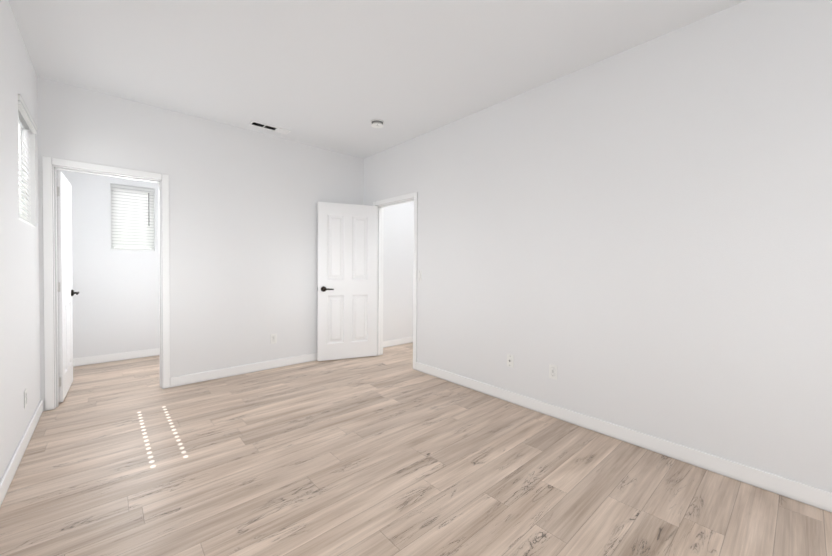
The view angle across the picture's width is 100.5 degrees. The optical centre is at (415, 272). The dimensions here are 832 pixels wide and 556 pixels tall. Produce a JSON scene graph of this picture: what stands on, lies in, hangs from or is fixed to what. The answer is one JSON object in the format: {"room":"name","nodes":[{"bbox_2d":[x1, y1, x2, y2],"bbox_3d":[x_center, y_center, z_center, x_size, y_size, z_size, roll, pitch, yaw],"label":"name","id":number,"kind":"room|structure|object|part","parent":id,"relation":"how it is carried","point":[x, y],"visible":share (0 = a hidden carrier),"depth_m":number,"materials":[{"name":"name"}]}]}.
{"room":"empty bedroom","nodes":[
{"label":"empty bedroom","id":0,"kind":"room"},
{"bbox_2d":[0,0,58,479],"bbox_3d":[-1.665,-0.182,1.143,0.120,2.740,7.840,0,1,-42],"label":"wall","id":1,"kind":"structure","parent":0,"point":[19,318],"depth_m":2.13,"materials":[{"name":"white paint"}]},
{"bbox_2d":[0,399,42,506],"bbox_3d":[-1.094,1.150,0.617,0.018,0.100,6.010,0,1,-42],"label":"baseboard","id":2,"kind":"structure","parent":1,"relation":"attached to","point":[11,469],"depth_m":2.10,"materials":[{"name":"paint"}]},
{"bbox_2d":[24,389,26,407],"bbox_3d":[-2.622,0.847,2.323,0.009,0.115,0.070,0,1,-42],"label":"duplex electrical outlet","id":3,"kind":"object","parent":1,"relation":"attached to","point":[25,398],"visible":1,"depth_m":2.31,"materials":[{"name":"white plastic"}]},
{"bbox_2d":[18,122,35,227],"bbox_3d":[-2.795,-0.741,2.415,0.110,0.800,0.680,0,1,-42],"label":"window","id":4,"kind":"structure","parent":1,"relation":"in","point":[20,168],"depth_m":2.63,"materials":[{"name":"white plastic"}]},
{"bbox_2d":[18,94,36,224],"bbox_3d":[-2.772,-0.748,2.435,0.074,0.782,0.674,0,1,-42],"label":"window blind","id":5,"kind":"object","parent":4,"relation":"attached to","point":[26,121],"visible":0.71,"depth_m":2.50,"materials":[{"name":"white plastic"}]},
{"bbox_2d":[59,170,158,357],"bbox_3d":[-3.321,-0.254,4.837,2.320,2.740,0.120,0,1,-42],"label":"wall","id":6,"kind":"structure","parent":0,"point":[115,302],"depth_m":4.29,"materials":[{"name":"white paint"}]},
{"bbox_2d":[73,348,159,366],"bbox_3d":[-3.329,1.067,4.767,2.200,0.100,0.018,0,1,-42],"label":"baseboard","id":7,"kind":"structure","parent":6,"relation":"attached to","point":[90,360],"depth_m":4.34,"materials":[{"name":"paint"}]},
{"bbox_2d":[110,184,154,250],"bbox_3d":[-3.681,-0.696,4.500,0.440,0.830,0.110,0,1,-42],"label":"window","id":8,"kind":"structure","parent":6,"relation":"in","point":[126,247],"depth_m":4.42,"materials":[{"name":"white plastic"}]},
{"bbox_2d":[111,184,153,249],"bbox_3d":[-3.668,-0.703,4.485,0.432,0.812,0.059,0,1,-42],"label":"window blind","id":9,"kind":"object","parent":8,"relation":"attached to","point":[132,211],"visible":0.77,"depth_m":4.48,"materials":[{"name":"white plastic"}]},
{"bbox_2d":[37,77,413,410],"bbox_3d":[-1.405,-0.234,4.414,4.620,2.740,0.120,0,1,-42],"label":"wall","id":10,"kind":"structure","parent":0,"point":[243,235],"depth_m":3.78,"materials":[{"name":"white paint"}]},
{"bbox_2d":[42,156,169,410],"bbox_3d":[-2.793,0.095,3.177,0.853,2.103,0.132,0,1,-42],"label":"door frame","id":11,"kind":"structure","parent":10,"relation":"attached to","point":[47,218],"depth_m":2.94,"materials":[{"name":"paint"}]},
{"bbox_2d":[56,170,78,402],"bbox_3d":[-3.322,0.122,3.271,0.147,2.015,0.728,0,1,-40],"label":"bathroom door","id":12,"kind":"structure","parent":11,"relation":"attached to","point":[66,292],"depth_m":3.15,"materials":[{"name":"paint"}]},
{"bbox_2d":[170,353,316,387],"bbox_3d":[-1.597,1.089,4.180,2.259,0.100,0.018,0,1,-42],"label":"baseboard","id":13,"kind":"structure","parent":10,"relation":"attached to","point":[176,381],"depth_m":3.84,"materials":[{"name":"paint"}]},
{"bbox_2d":[271,334,276,343],"bbox_3d":[-1.687,0.789,4.099,0.070,0.115,0.009,0,1,-42],"label":"duplex electrical outlet","id":14,"kind":"object","parent":10,"relation":"attached to","point":[273,338],"visible":1,"depth_m":4.10,"materials":[{"name":"white plastic"}]},
{"bbox_2d":[383,336,412,347],"bbox_3d":[-0.204,1.078,5.421,1.230,0.100,0.018,0,1,-42],"label":"baseboard","id":15,"kind":"structure","parent":10,"relation":"attached to","point":[396,342],"depth_m":5.32,"materials":[{"name":"paint"}]},
{"bbox_2d":[8,0,745,158],"bbox_3d":[0.070,-1.615,2.657,4.740,0.100,7.840,0,1,-42],"label":"ceiling","id":16,"kind":"structure","parent":0,"point":[336,75],"depth_m":2.46,"materials":[{"name":"white paint"}]},
{"bbox_2d":[252,122,275,129],"bbox_3d":[-1.606,-1.595,3.809,0.374,0.001,0.094,0,1,-42],"label":"vent duct","id":17,"kind":"object","parent":16,"relation":"attached to","point":[261,125],"visible":0.43,"depth_m":3.78,"materials":[{"name":"black metal"}]},
{"bbox_2d":[249,120,290,134],"bbox_3d":[-1.606,-1.592,3.809,0.410,0.008,0.130,0,1,-42],"label":"ceiling vent","id":18,"kind":"object","parent":16,"relation":"in","point":[281,130],"visible":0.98,"depth_m":3.83,"materials":[{"name":"white metal"}]},
{"bbox_2d":[371,119,383,127],"bbox_3d":[-0.407,-1.562,3.641,0.136,0.045,0.136,0,1,-42],"label":"smoke detector","id":19,"kind":"object","parent":16,"relation":"attached to","point":[377,123],"visible":1,"depth_m":3.61,"materials":[{"name":"white plastic"}]},
{"bbox_2d":[0,343,831,555],"bbox_3d":[0.050,1.204,2.702,4.740,0.060,7.840,0,1,-42],"label":"floor","id":20,"kind":"structure","parent":0,"point":[390,451],"depth_m":1.96,"materials":[{"name":"brown wood"}]},
{"bbox_2d":[363,0,831,491],"bbox_3d":[1.333,-0.186,2.668,0.120,2.740,6.130,0,1,-42],"label":"wall","id":21,"kind":"structure","parent":0,"point":[638,238],"depth_m":2.27,"materials":[{"name":"white paint"}]},
{"bbox_2d":[317,202,376,360],"bbox_3d":[-0.887,0.118,4.524,0.776,2.015,0.147,0,1,-23],"label":"hall door","id":22,"kind":"structure","parent":21,"relation":"in","point":[347,281],"depth_m":4.50,"materials":[{"name":"paint"}]},
{"bbox_3d":[-1.159,0.211,4.413,0.190,0.066,0.147,0,1,-23],"label":"handle","id":23,"kind":"part","parent":22,"relation":"part of","materials":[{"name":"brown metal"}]},
{"bbox_2d":[373,192,417,369],"bbox_3d":[-0.241,0.096,4.438,0.144,2.096,0.901,0,1,-42],"label":"door frame","id":24,"kind":"structure","parent":21,"relation":"attached to","point":[379,318],"depth_m":4.69,"materials":[{"name":"paint"}]},
{"bbox_2d":[507,354,513,367],"bbox_3d":[0.847,0.798,3.119,0.016,0.115,0.070,0,1,-42],"label":"outlet","id":25,"kind":"object","parent":21,"relation":"attached to","point":[510,360],"visible":1,"depth_m":3.12,"materials":[{"name":"white plastic"}]},
{"bbox_2d":[549,364,556,379],"bbox_3d":[1.118,0.813,2.821,0.009,0.115,0.070,0,1,-42],"label":"duplex electrical outlet","id":26,"kind":"object","parent":21,"relation":"attached to","point":[552,371],"visible":1,"depth_m":2.82,"materials":[{"name":"white plastic"}]},
{"bbox_2d":[416,362,831,512],"bbox_3d":[1.615,1.142,2.258,0.018,0.100,4.858,0,1,-42],"label":"baseboard","id":27,"kind":"structure","parent":21,"relation":"attached to","point":[819,498],"depth_m":2.25,"materials":[{"name":"paint"}]}
]}

